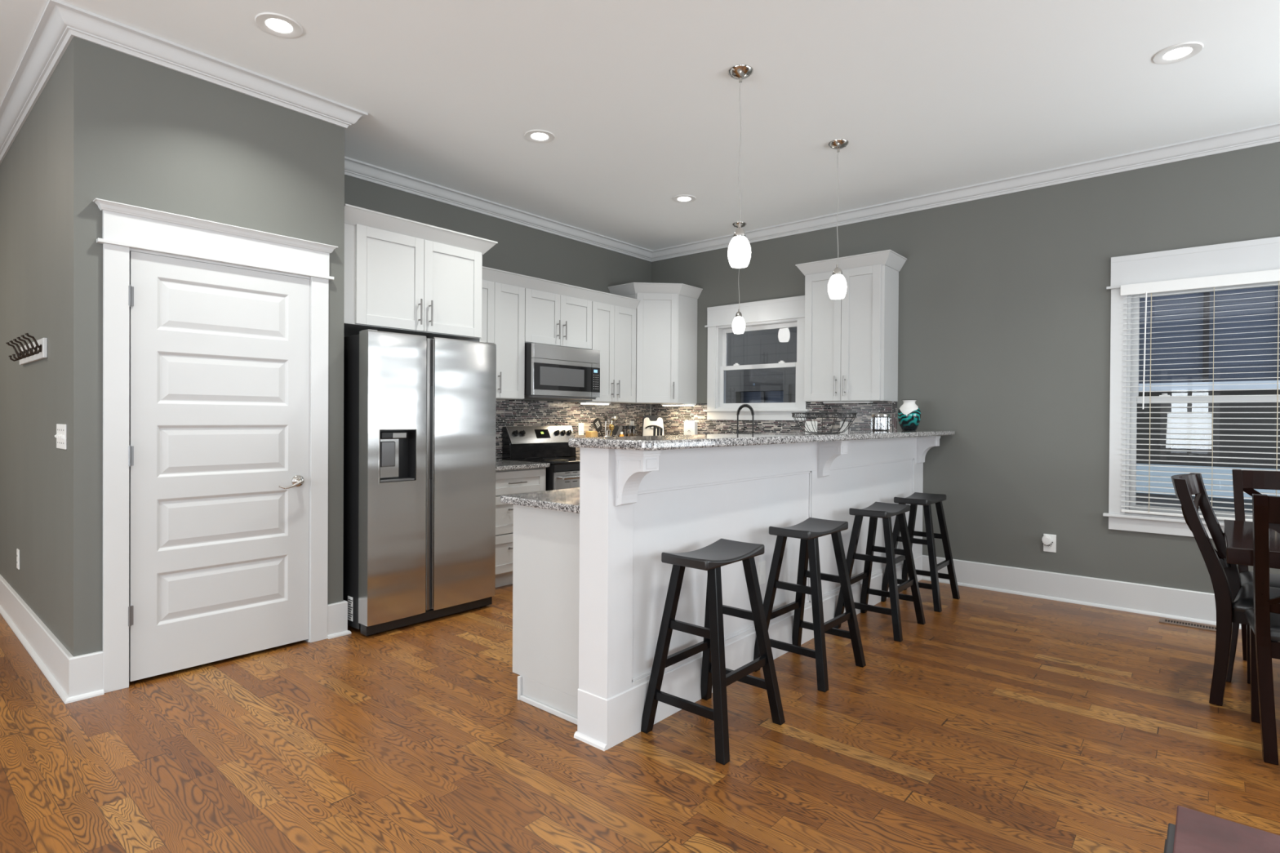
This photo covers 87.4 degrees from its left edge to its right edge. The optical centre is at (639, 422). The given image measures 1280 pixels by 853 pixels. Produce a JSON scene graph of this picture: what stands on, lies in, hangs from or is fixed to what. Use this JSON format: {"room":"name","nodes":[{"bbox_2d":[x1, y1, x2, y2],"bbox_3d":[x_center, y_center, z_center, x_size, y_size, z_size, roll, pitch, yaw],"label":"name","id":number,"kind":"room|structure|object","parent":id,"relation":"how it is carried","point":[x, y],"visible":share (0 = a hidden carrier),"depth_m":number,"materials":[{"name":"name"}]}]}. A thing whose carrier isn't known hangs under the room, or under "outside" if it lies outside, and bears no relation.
{"room":"kitchen","nodes":[
{"label":"kitchen","id":0,"kind":"room"},
{"bbox_2d":[0,46,68,649],"bbox_3d":[-4.094,-0.303,4.398,4.055,3.020,0.120,1,0,41],"label":"wall","id":1,"kind":"structure","parent":0,"point":[34,170],"depth_m":3.57,"materials":[{"name":"grey paint"}]},
{"bbox_2d":[16,548,19,569],"bbox_3d":[-3.685,0.808,3.965,0.070,0.115,0.008,1,0,41],"label":"outlet","id":2,"kind":"object","parent":1,"relation":"attached to","point":[17,549],"visible":1,"depth_m":3.95,"materials":[{"name":"white plastic"}]},
{"bbox_2d":[5,333,47,364],"bbox_3d":[-3.293,-0.391,3.583,0.770,0.122,0.078,1,0,41],"label":"coat rack","id":3,"kind":"object","parent":1,"relation":"attached to","point":[37,350],"visible":1,"depth_m":3.51,"materials":[{"name":"black metal"}]},
{"bbox_2d":[0,574,104,703],"bbox_3d":[-4.061,1.113,4.337,4.209,0.190,0.136,1,0,41],"label":"baseboard","id":4,"kind":"structure","parent":1,"relation":"attached to","point":[78,677],"depth_m":3.19,"materials":[{"name":"white paint"}]},
{"bbox_2d":[54,423,66,449],"bbox_3d":[-2.639,0.062,3.062,0.265,0.112,0.018,1,0,41],"label":"light switch","id":5,"kind":"object","parent":1,"relation":"attached to","point":[61,429],"visible":1,"depth_m":3.04,"materials":[{"name":"white plastic"}]},
{"bbox_2d":[0,0,368,164],"bbox_3d":[-3.650,-1.766,4.734,4.267,0.091,1.394,1,0,41],"label":"trim","id":6,"kind":"structure","parent":1,"relation":"attached to","point":[60,21],"depth_m":3.29,"materials":[{"name":"white paint"}]},
{"bbox_2d":[67,35,344,656],"bbox_3d":[-2.387,-0.288,3.655,0.735,3.020,1.210,1,0,41],"label":"wall","id":7,"kind":"structure","parent":0,"point":[142,133],"depth_m":3.19,"materials":[{"name":"grey paint"}]},
{"bbox_2d":[93,198,337,693],"bbox_3d":[-2.133,0.114,3.440,0.178,2.222,1.082,1,0,41],"label":"trim","id":8,"kind":"structure","parent":7,"relation":"attached to","point":[126,228],"depth_m":3.13,"materials":[{"name":"white paint"}]},
{"bbox_2d":[128,251,309,681],"bbox_3d":[-2.101,0.205,3.406,0.092,2.002,0.820,1,0,41],"label":"door","id":9,"kind":"structure","parent":7,"relation":"in","point":[219,446],"depth_m":3.38,"materials":[{"name":"white paint"}]},
{"bbox_2d":[327,600,351,639],"bbox_3d":[-1.826,1.129,3.930,0.284,0.190,0.132,1,0,41],"label":"baseboard","id":10,"kind":"structure","parent":7,"relation":"attached to","point":[337,612],"depth_m":3.84,"materials":[{"name":"white paint"}]},
{"bbox_2d":[343,174,651,459],"bbox_3d":[-1.488,-0.293,5.379,0.160,3.020,4.760,1,0,41],"label":"wall","id":11,"kind":"structure","parent":0,"point":[519,249],"depth_m":5.90,"materials":[{"name":"grey paint"}]},
{"bbox_2d":[343,204,497,340],"bbox_3d":[-1.632,-0.936,4.543,0.714,0.685,1.093,1,0,41],"label":"upper cabinet","id":12,"kind":"object","parent":11,"relation":"attached to","point":[403,276],"visible":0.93,"depth_m":4.28,"materials":[{"name":"white paint"}]},
{"bbox_2d":[481,280,524,399],"bbox_3d":[-1.238,-0.643,5.275,0.366,0.905,0.606,1,0,41],"label":"upper cabinet","id":13,"kind":"object","parent":11,"relation":"attached to","point":[503,305],"visible":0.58,"depth_m":5.28,"materials":[{"name":"white paint"}]},
{"bbox_2d":[482,266,639,309],"bbox_3d":[-0.668,-1.132,5.695,0.060,0.097,1.984,1,0,41],"label":"crown molding","id":14,"kind":"structure","parent":13,"relation":"attached to","point":[491,274],"depth_m":5.64,"materials":[{"name":"white paint"}]},
{"bbox_2d":[524,288,591,349],"bbox_3d":[-0.788,-0.875,5.798,0.366,0.443,0.766,1,0,41],"label":"upper cabinet","id":15,"kind":"object","parent":11,"relation":"attached to","point":[550,318],"visible":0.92,"depth_m":5.67,"materials":[{"name":"white paint"}]},
{"bbox_2d":[524,342,599,399],"bbox_3d":[-0.764,-0.424,5.779,0.433,0.434,0.764,1,0,41],"label":"microwave","id":16,"kind":"object","parent":15,"relation":"attached to","point":[553,372],"visible":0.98,"depth_m":5.58,"materials":[{"name":"silver metal"}]},
{"bbox_2d":[577,422,583,435],"bbox_3d":[-0.557,0.061,6.341,0.008,0.115,0.070,1,0,41],"label":"outlet","id":17,"kind":"object","parent":11,"relation":"attached to","point":[580,425],"visible":1,"depth_m":6.33,"materials":[{"name":"white plastic"}]},
{"bbox_2d":[566,301,635,403],"bbox_3d":[-0.341,-0.645,6.324,0.366,0.905,0.606,1,0,41],"label":"upper cabinet","id":18,"kind":"object","parent":11,"relation":"attached to","point":[613,326],"visible":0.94,"depth_m":6.23,"materials":[{"name":"white paint"}]},
{"bbox_2d":[578,401,610,404],"bbox_3d":[-0.415,-0.179,6.173,0.099,0.024,0.324,1,0,41],"label":"light","id":19,"kind":"object","parent":18,"relation":"attached to","point":[580,402],"visible":1,"depth_m":6.12,"materials":[{"name":"white plastic"}]},
{"bbox_2d":[580,403,608,404],"bbox_3d":[-0.415,-0.172,6.173,0.075,0.010,0.300,1,0,41],"label":"diffuser","id":20,"kind":"object","parent":19,"relation":"attached to","point":[580,403],"depth_m":6.14,"materials":[{"name":"white plastic"}]},
{"bbox_2d":[629,421,634,432],"bbox_3d":[-0.083,0.041,6.895,0.008,0.115,0.070,1,0,41],"label":"outlet","id":21,"kind":"object","parent":11,"relation":"attached to","point":[631,423],"visible":0.5,"depth_m":6.89,"materials":[{"name":"white plastic"}]},
{"bbox_2d":[608,282,702,404],"bbox_3d":[0.152,-0.767,6.664,0.671,1.152,0.673,1,0,41],"label":"upper cabinet","id":22,"kind":"object","parent":11,"relation":"attached to","point":[666,313],"visible":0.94,"depth_m":6.48,"materials":[{"name":"white paint"}]},
{"bbox_2d":[661,403,696,406],"bbox_3d":[0.382,-0.178,6.688,0.364,0.024,0.104,1,0,41],"label":"light","id":23,"kind":"object","parent":22,"relation":"attached to","point":[677,404],"visible":0.98,"depth_m":6.64,"materials":[{"name":"white plastic"}]},
{"bbox_2d":[662,404,693,406],"bbox_3d":[0.382,-0.171,6.688,0.340,0.010,0.080,1,0,41],"label":"diffuser","id":24,"kind":"object","parent":23,"relation":"attached to","point":[663,405],"depth_m":6.67,"materials":[{"name":"white plastic"}]},
{"bbox_2d":[0,579,1279,852],"bbox_3d":[-1.344,1.288,2.139,11.500,0.100,9.800,1,0,41],"label":"floor","id":25,"kind":"structure","parent":0,"point":[1000,722],"depth_m":2.52,"materials":[{"name":"brown wood"}]},
{"bbox_2d":[342,328,496,635],"bbox_3d":[-1.534,0.345,4.364,0.762,1.757,0.888,1,0,41],"label":"refrigerator","id":26,"kind":"object","parent":25,"relation":"on","point":[420,411],"visible":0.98,"depth_m":4.03,"materials":[{"name":"silver metal"}]},
{"bbox_2d":[347,599,352,618],"bbox_3d":[-1.698,1.093,3.924,0.053,0.113,0.001,1,0,41],"label":"vent","id":27,"kind":"object","parent":26,"relation":"attached to","point":[349,601],"depth_m":3.92,"materials":[{"name":"white metal"}]},
{"bbox_2d":[468,338,481,342],"bbox_3d":[-1.370,0.313,4.928,0.635,1.815,0.017,1,0,41],"label":"end panel","id":28,"kind":"object","parent":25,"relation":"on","point":[475,340],"visible":0.14,"depth_m":4.73,"materials":[{"name":"white paint"}]},
{"bbox_2d":[495,467,546,587],"bbox_3d":[-1.149,0.783,5.183,0.646,0.874,0.638,1,0,41],"label":"base cabinet","id":29,"kind":"object","parent":25,"relation":"on","point":[513,482],"visible":0.23,"depth_m":4.96,"materials":[{"name":"white paint"}]},
{"bbox_2d":[495,459,550,471],"bbox_3d":[-1.151,0.329,5.184,0.634,0.032,0.649,1,0,41],"label":"countertop","id":30,"kind":"structure","parent":29,"relation":"on","point":[500,464],"depth_m":5.10,"materials":[{"name":"stone"}]},
{"bbox_2d":[502,426,579,490],"bbox_3d":[-0.641,0.617,5.691,0.721,1.167,0.765,1,0,41],"label":"range","id":31,"kind":"object","parent":25,"relation":"on","point":[540,444],"visible":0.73,"depth_m":5.67,"materials":[{"name":"black metal"}]},
{"bbox_2d":[502,455,579,464],"bbox_3d":[-0.665,0.315,5.711,0.652,0.018,0.765,1,0,41],"label":"cooktop","id":32,"kind":"object","parent":31,"relation":"in","point":[553,460],"depth_m":5.60,"materials":[{"name":"black glass"}]},
{"bbox_2d":[512,504,579,724],"bbox_3d":[0.534,0.801,4.002,0.552,0.874,2.944,1,0,41],"label":"base cabinet","id":33,"kind":"object","parent":25,"relation":"on","point":[546,546],"visible":0.16,"depth_m":2.88,"materials":[{"name":"white paint"}]},
{"bbox_2d":[500,455,579,513],"bbox_3d":[-0.057,0.338,4.908,2.656,0.032,3.614,1,0,41],"label":"countertop","id":34,"kind":"structure","parent":33,"relation":"on","point":[562,500],"depth_m":2.94,"materials":[{"name":"stone"}]},
{"bbox_2d":[585,431,597,437],"bbox_3d":[-0.455,0.195,6.293,0.080,0.230,0.090,1,0,41],"label":"wood block","id":35,"kind":"object","parent":34,"relation":"on","point":[588,433],"visible":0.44,"depth_m":6.26,"materials":[{"name":"beige wood"}]},
{"bbox_2d":[642,417,663,435],"bbox_3d":[0.137,0.129,6.806,0.234,0.363,0.045,0,0,-4],"label":"cutting board","id":36,"kind":"object","parent":34,"relation":"on","point":[648,425],"visible":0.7,"depth_m":6.81,"materials":[{"name":"white plastic"}]},
{"bbox_2d":[641,415,664,435],"bbox_3d":[0.135,0.119,6.827,0.254,0.383,0.048,0,0,-4],"label":"cutting board","id":37,"kind":"object","parent":34,"relation":"on","point":[652,418],"visible":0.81,"depth_m":6.84,"materials":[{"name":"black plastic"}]},
{"bbox_2d":[684,420,697,435],"bbox_3d":[0.503,0.146,6.673,0.136,0.335,0.066,1,0,34],"label":"dispenser","id":38,"kind":"object","parent":34,"relation":"on","point":[690,426],"visible":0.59,"depth_m":6.65,"materials":[{"name":"white plastic"}]},
{"bbox_2d":[735,404,755,433],"bbox_3d":[1.000,0.072,6.212,0.258,0.494,0.056,1,0,41],"label":"faucet","id":39,"kind":"object","parent":34,"relation":"on","point":[748,406],"visible":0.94,"depth_m":6.22,"materials":[{"name":"black metal"}]},
{"bbox_3d":[-0.118,0.125,6.570,0.174,0.366,0.174,1,0,41],"label":"spice rack","id":40,"kind":"object","parent":34,"relation":"on","visible":0},
{"bbox_2d":[622,425,626,436],"bbox_3d":[-0.149,0.166,6.514,0.043,0.276,0.043,1,0,41],"label":"spice jar","id":41,"kind":"object","parent":40,"relation":"in","point":[624,427],"visible":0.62,"depth_m":6.50,"materials":[{"name":"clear glass"}]},
{"bbox_2d":[627,425,631,436],"bbox_3d":[-0.101,0.166,6.509,0.043,0.276,0.043,1,0,41],"label":"spice jar","id":42,"kind":"object","parent":40,"relation":"in","point":[629,427],"visible":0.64,"depth_m":6.50,"materials":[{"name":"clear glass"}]},
{"bbox_2d":[631,425,635,435],"bbox_3d":[-0.062,0.166,6.539,0.043,0.276,0.043,1,0,41],"label":"spice jar","id":43,"kind":"object","parent":40,"relation":"in","point":[633,427],"visible":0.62,"depth_m":6.53,"materials":[{"name":"clear glass"}]},
{"bbox_3d":[-0.323,0.217,6.370,0.124,0.186,0.124,1,0,41],"label":"utensil crock","id":44,"kind":"object","parent":34,"relation":"on","visible":0},
{"bbox_2d":[593,417,602,436],"bbox_3d":[-0.367,0.129,6.295,0.017,0.348,0.222,1,0,34],"label":"slotted turner","id":45,"kind":"object","parent":44,"relation":"in","point":[597,423],"visible":0.94,"depth_m":6.25,"materials":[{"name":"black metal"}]},
{"bbox_2d":[604,416,607,435],"bbox_3d":[-0.327,0.119,6.361,0.016,0.362,0.020,1,0,41],"label":"tongs","id":46,"kind":"object","parent":44,"relation":"in","point":[605,417],"visible":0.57,"depth_m":6.36,"materials":[{"name":"silver metal"}]},
{"bbox_2d":[608,424,613,435],"bbox_3d":[-0.280,0.157,6.374,0.052,0.289,0.072,1,0,41],"label":"serving spoon","id":47,"kind":"object","parent":44,"relation":"in","point":[611,426],"visible":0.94,"depth_m":6.37,"materials":[{"name":"gold metal"}]},
{"bbox_2d":[608,416,618,435],"bbox_3d":[-0.270,0.118,6.401,0.084,0.367,0.145,1,0,41],"label":"ladle","id":48,"kind":"object","parent":44,"relation":"in","point":[613,419],"visible":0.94,"depth_m":6.41,"materials":[{"name":"silver metal"}]},
{"bbox_2d":[611,425,618,436],"bbox_3d":[-0.264,0.162,6.386,0.162,0.281,0.032,0,0,-32],"label":"spatula","id":49,"kind":"object","parent":44,"relation":"in","point":[616,427],"visible":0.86,"depth_m":6.40,"materials":[{"name":"black plastic"}]},
{"bbox_2d":[615,425,622,436],"bbox_3d":[-0.237,0.166,6.408,0.182,0.275,0.019,0,0,-39],"label":"grey turner","id":50,"kind":"object","parent":44,"relation":"in","point":[620,428],"visible":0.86,"depth_m":6.43,"materials":[{"name":"grey plastic"}]},
{"bbox_3d":[0.172,0.251,6.662,0.115,0.120,0.045,0,0,-4],"label":"knife block","id":51,"kind":"object","parent":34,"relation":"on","visible":0},
{"bbox_2d":[653,426,656,435],"bbox_3d":[0.145,0.113,6.658,0.029,0.154,0.026,0,0,-27],"label":"kitchen knife","id":52,"kind":"object","parent":51,"relation":"on","point":[654,427],"visible":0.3,"depth_m":6.65,"materials":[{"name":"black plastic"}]},
{"bbox_2d":[657,426,659,435],"bbox_3d":[0.181,0.117,6.660,0.029,0.148,0.026,0,0,-27],"label":"kitchen knife","id":53,"kind":"object","parent":51,"relation":"on","point":[658,428],"visible":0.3,"depth_m":6.65,"materials":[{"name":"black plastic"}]},
{"bbox_2d":[659,427,662,435],"bbox_3d":[0.211,0.122,6.663,0.029,0.138,0.026,0,0,-27],"label":"kitchen knife","id":54,"kind":"object","parent":51,"relation":"on","point":[660,428],"visible":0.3,"depth_m":6.65,"materials":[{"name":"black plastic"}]},
{"bbox_2d":[640,538,785,764],"bbox_3d":[0.303,0.879,2.739,0.408,0.732,0.458,1,0,41],"label":"bar stool","id":55,"kind":"object","parent":25,"relation":"on","point":[714,673],"visible":1,"depth_m":2.68,"materials":[{"name":"black paint"}]},
{"bbox_2d":[573,435,940,751],"bbox_3d":[1.052,0.669,3.926,0.315,1.146,3.665,1,0,41],"label":"breakfast bar","id":56,"kind":"object","parent":25,"relation":"on","point":[636,507],"visible":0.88,"depth_m":2.98,"materials":[{"name":"white paint"}]},
{"bbox_2d":[568,429,955,450],"bbox_3d":[1.060,0.078,3.893,0.441,0.036,3.670,1,0,41],"label":"countertop","id":57,"kind":"structure","parent":56,"relation":"on","point":[698,441],"depth_m":2.88,"materials":[{"name":"stone"}]},
{"bbox_2d":[791,412,857,433],"bbox_3d":[1.038,0.001,3.778,0.360,0.114,0.360,1,0,41],"label":"wire bowl","id":58,"kind":"object","parent":57,"relation":"on","point":[854,415],"visible":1,"depth_m":3.71,"materials":[{"name":"metal"}]},
{"bbox_2d":[871,413,889,431],"bbox_3d":[1.762,-0.006,4.908,0.129,0.128,0.128,1,0,41],"label":"glass jar","id":59,"kind":"object","parent":57,"relation":"on","point":[875,415],"visible":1,"depth_m":4.87,"materials":[{"name":"white"}]},
{"bbox_2d":[897,399,920,430],"bbox_3d":[2.045,-0.058,5.084,0.166,0.233,0.166,1,0,41],"label":"vase","id":60,"kind":"object","parent":57,"relation":"on","point":[908,414],"visible":0.97,"depth_m":5.03,"materials":[{"name":"teal ceramic"}]},
{"bbox_2d":[757,560,765,585],"bbox_3d":[0.626,0.772,3.440,0.008,0.116,0.072,1,0,41],"label":"outlet","id":61,"kind":"object","parent":56,"relation":"attached to","point":[762,565],"visible":0.84,"depth_m":3.43,"materials":[{"name":"white plastic"}]},
{"bbox_2d":[753,517,866,692],"bbox_3d":[0.857,0.878,3.394,0.408,0.732,0.458,1,0,42],"label":"bar stool","id":62,"kind":"object","parent":25,"relation":"on","point":[808,531],"visible":0.95,"depth_m":3.35,"materials":[{"name":"black paint"}]},
{"bbox_2d":[833,502,925,641],"bbox_3d":[1.470,0.877,4.102,0.408,0.732,0.458,1,0,40],"label":"bar stool","id":63,"kind":"object","parent":25,"relation":"on","point":[885,511],"visible":0.96,"depth_m":4.05,"materials":[{"name":"black paint"}]},
{"bbox_2d":[880,492,959,612],"bbox_3d":[1.964,0.876,4.693,0.408,0.732,0.458,1,0,41],"label":"bar stool","id":64,"kind":"object","parent":25,"relation":"on","point":[926,500],"visible":0.93,"depth_m":4.65,"materials":[{"name":"black paint"}]},
{"bbox_2d":[1159,617,1216,631],"bbox_3d":[3.420,1.252,4.136,0.330,0.006,0.116,1,0,41],"label":"floor vent","id":65,"kind":"object","parent":25,"relation":"in","point":[1170,621],"visible":0.8,"depth_m":4.15,"materials":[{"name":"beige metal"}]},
{"bbox_2d":[1164,805,1279,852],"bbox_3d":[1.118,1.037,0.831,0.764,0.450,0.915,1,0,41],"label":"side table","id":66,"kind":"object","parent":25,"relation":"on","point":[1193,831],"visible":1,"depth_m":1.31,"materials":[{"name":"brown wood"}]},
{"bbox_2d":[1170,472,1279,706],"bbox_3d":[2.812,0.758,3.031,0.530,1.000,0.642,0,1,-44],"label":"dining chair","id":67,"kind":"object","parent":25,"relation":"on","point":[1232,598],"visible":0.97,"depth_m":2.99,"materials":[{"name":"brown wood"}]},
{"bbox_2d":[1223,520,1279,568],"bbox_3d":[3.213,0.881,2.542,1.500,0.765,0.990,1,0,41],"label":"dining table","id":68,"kind":"object","parent":25,"relation":"on","point":[1237,535],"visible":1,"depth_m":2.72,"materials":[{"name":"brown wood"}]},
{"bbox_2d":[1231,469,1279,684],"bbox_3d":[3.284,0.759,3.313,0.530,1.000,0.642,1,0,41],"label":"dining chair","id":69,"kind":"object","parent":25,"relation":"on","point":[1246,481],"visible":0.41,"depth_m":3.59,"materials":[{"name":"brown wood"}]},
{"bbox_2d":[1244,493,1279,764],"bbox_3d":[2.580,0.760,2.471,0.530,1.000,0.642,1,0,37],"label":"dining chair","id":70,"kind":"object","parent":25,"relation":"on","point":[1264,620],"visible":1,"depth_m":2.48,"materials":[{"name":"brown wood"}]},
{"bbox_2d":[0,0,1279,250],"bbox_3d":[-1.325,-1.831,2.119,11.500,0.100,9.800,1,0,41],"label":"ceiling","id":71,"kind":"structure","parent":0,"point":[639,100],"depth_m":3.53,"materials":[{"name":"white paint"}]},
{"bbox_2d":[254,12,302,38],"bbox_3d":[-1.623,-1.786,3.011,0.192,0.006,0.192,1,0,41],"label":"recessed light","id":72,"kind":"object","parent":71,"relation":"in","point":[274,24],"visible":1,"depth_m":3.00,"materials":[{"name":"white plastic"}]},
{"bbox_2d":[266,18,292,32],"bbox_3d":[-1.623,-1.786,3.011,0.106,0.002,0.106,1,0,41],"label":"diffuser","id":73,"kind":"object","parent":72,"relation":"attached to","point":[274,25],"depth_m":3.01,"materials":[{"name":"white plastic"}]},
{"bbox_2d":[524,129,555,142],"bbox_3d":[-0.626,-1.787,4.180,0.192,0.006,0.192,1,0,41],"label":"recessed light","id":74,"kind":"object","parent":71,"relation":"in","point":[534,135],"visible":1,"depth_m":4.17,"materials":[{"name":"white"}]},
{"bbox_2d":[531,133,548,140],"bbox_3d":[-0.626,-1.787,4.180,0.106,0.002,0.106,1,0,41],"label":"diffuser","id":75,"kind":"object","parent":74,"relation":"attached to","point":[535,136],"depth_m":4.18,"materials":[{"name":"white plastic"}]},
{"bbox_2d":[671,194,696,203],"bbox_3d":[0.354,-1.788,5.350,0.192,0.006,0.192,1,0,41],"label":"recessed light","id":76,"kind":"object","parent":71,"relation":"in","point":[684,198],"visible":1,"depth_m":5.34,"materials":[{"name":"white"}]},
{"bbox_2d":[677,196,690,201],"bbox_3d":[0.354,-1.788,5.350,0.106,0.002,0.106,1,0,41],"label":"diffuser","id":77,"kind":"object","parent":76,"relation":"attached to","point":[679,198],"depth_m":5.35,"materials":[{"name":"white plastic"}]},
{"bbox_2d":[732,222,746,333],"bbox_3d":[0.894,-1.299,6.038,0.128,0.986,0.128,1,0,41],"label":"pendant lamp","id":78,"kind":"object","parent":71,"relation":"hanging from","point":[738,324],"visible":0.84,"depth_m":6.00,"materials":[{"name":"white glass"}]},
{"bbox_2d":[727,64,753,268],"bbox_3d":[0.506,-1.285,3.389,0.128,0.986,0.128,1,0,41],"label":"pendant lamp","id":79,"kind":"object","parent":71,"relation":"hanging from","point":[739,253],"visible":1,"depth_m":3.36,"materials":[{"name":"white glass"}]},
{"bbox_2d":[827,138,848,299],"bbox_3d":[1.260,-1.286,4.264,0.128,0.986,0.128,1,0,41],"label":"pendant lamp","id":80,"kind":"object","parent":71,"relation":"hanging from","point":[837,286],"visible":1,"depth_m":4.23,"materials":[{"name":"white glass"}]},
{"bbox_2d":[1152,41,1204,64],"bbox_3d":[2.564,-1.762,3.193,0.192,0.006,0.192,1,0,41],"label":"recessed light","id":81,"kind":"object","parent":71,"relation":"in","point":[1184,51],"visible":1,"depth_m":3.18,"materials":[{"name":"white"}]},
{"bbox_2d":[1163,47,1191,59],"bbox_3d":[2.564,-1.762,3.193,0.106,0.002,0.106,1,0,41],"label":"diffuser","id":82,"kind":"object","parent":81,"relation":"attached to","point":[1178,53],"depth_m":3.19,"materials":[{"name":"white plastic"}]},
{"bbox_2d":[740,391,783,403],"bbox_3d":[1.605,-0.045,8.643,0.700,0.720,0.020,1,0,41],"label":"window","id":83,"kind":"structure","parent":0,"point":[769,396],"depth_m":8.67,"materials":[{"name":"clear glass"}]},
{"bbox_2d":[650,142,1279,593],"bbox_3d":[3.106,-0.261,4.672,8.060,3.020,0.160,1,0,41],"label":"wall","id":84,"kind":"structure","parent":0,"point":[1004,323],"depth_m":4.86,"materials":[{"name":"grey paint"}]},
{"bbox_2d":[702,295,808,420],"bbox_3d":[1.115,-0.580,6.346,1.123,1.114,0.185,1,0,41],"label":"window","id":85,"kind":"structure","parent":84,"relation":"in","point":[788,312],"depth_m":6.32,"materials":[{"name":"white paint"}]},
{"bbox_2d":[804,421,817,431],"bbox_3d":[1.515,0.045,5.924,0.116,0.115,0.008,1,0,41],"label":"outlet","id":86,"kind":"object","parent":84,"relation":"attached to","point":[808,423],"visible":0.56,"depth_m":5.92,"materials":[{"name":"white plastic"}]},
{"bbox_2d":[344,121,1279,262],"bbox_3d":[1.877,-1.722,3.216,7.760,0.091,3.670,1,0,41],"label":"trim","id":87,"kind":"structure","parent":84,"relation":"attached to","point":[1267,134],"depth_m":5.07,"materials":[{"name":"white paint"}]},
{"bbox_2d":[840,421,848,431],"bbox_3d":[1.746,0.047,5.726,0.070,0.115,0.008,1,0,41],"label":"outlet","id":88,"kind":"object","parent":84,"relation":"attached to","point":[846,423],"visible":0.52,"depth_m":5.72,"materials":[{"name":"white plastic"}]},
{"bbox_2d":[795,249,906,402],"bbox_3d":[1.726,-0.750,5.513,0.795,1.152,0.374,1,0,41],"label":"upper cabinet","id":89,"kind":"object","parent":84,"relation":"attached to","point":[851,341],"visible":0.98,"depth_m":5.37,"materials":[{"name":"white paint"}]},
{"bbox_2d":[822,401,872,404],"bbox_3d":[1.719,-0.167,5.544,0.400,0.014,0.070,1,0,41],"label":"light","id":90,"kind":"object","parent":89,"relation":"attached to","point":[827,402],"visible":0.99,"depth_m":5.51,"materials":[{"name":"white plastic"}]},
{"bbox_2d":[892,401,897,430],"bbox_3d":[2.074,0.079,5.457,0.037,0.505,0.011,1,0,41],"label":"trim","id":91,"kind":"structure","parent":84,"relation":"attached to","point":[894,403],"depth_m":5.45,"materials":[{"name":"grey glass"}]},
{"bbox_2d":[1043,533,1056,552],"bbox_3d":[2.906,0.854,4.747,0.078,0.125,0.008,1,0,41],"label":"outlet","id":92,"kind":"object","parent":84,"relation":"attached to","point":[1052,548],"visible":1,"depth_m":4.74,"materials":[{"name":"white plastic"}]},
{"bbox_2d":[1041,534,1053,546],"bbox_3d":[2.882,0.835,4.740,0.070,0.080,0.033,1,0,41],"label":"plug","id":93,"kind":"object","parent":92,"relation":"attached to","point":[1046,540],"visible":1,"depth_m":4.73,"materials":[{"name":"white plastic"}]},
{"bbox_2d":[921,555,1241,629],"bbox_3d":[4.112,1.167,3.699,4.942,0.190,0.034,1,0,41],"label":"baseboard","id":94,"kind":"structure","parent":84,"relation":"attached to","point":[1197,606],"depth_m":4.59,"materials":[{"name":"white paint"}]},
{"bbox_2d":[1102,236,1279,538],"bbox_3d":[3.676,-0.192,4.155,1.296,1.827,0.185,1,0,41],"label":"window","id":95,"kind":"structure","parent":84,"relation":"in","point":[1263,254],"depth_m":4.41,"materials":[{"name":"white paint"}]},
{"bbox_2d":[1120,269,1279,521],"bbox_3d":[3.619,-0.154,4.088,1.126,1.504,0.056,1,0,41],"label":"window blind","id":96,"kind":"object","parent":95,"relation":"attached to","point":[1266,276],"visible":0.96,"depth_m":4.19,"materials":[{"name":"white plastic"}]},
{"bbox_2d":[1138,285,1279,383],"bbox_3d":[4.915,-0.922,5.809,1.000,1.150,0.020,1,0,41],"label":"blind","id":97,"kind":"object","parent":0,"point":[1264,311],"depth_m":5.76,"materials":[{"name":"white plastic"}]},
{"label":"outside","id":98,"kind":"structure","parent":0,"visible":0},
{"bbox_3d":[5.726,1.902,6.717,24.000,0.100,6.350,1,0,41],"label":"ground","id":99,"kind":"structure","parent":98,"visible":0},
{"bbox_2d":[725,285,1279,512],"bbox_3d":[4.560,-1.451,6.079,17.000,6.600,0.230,1,0,41],"label":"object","id":100,"kind":"structure","parent":99,"relation":"on","point":[773,345],"depth_m":5.82,"materials":[{"name":"beige"}]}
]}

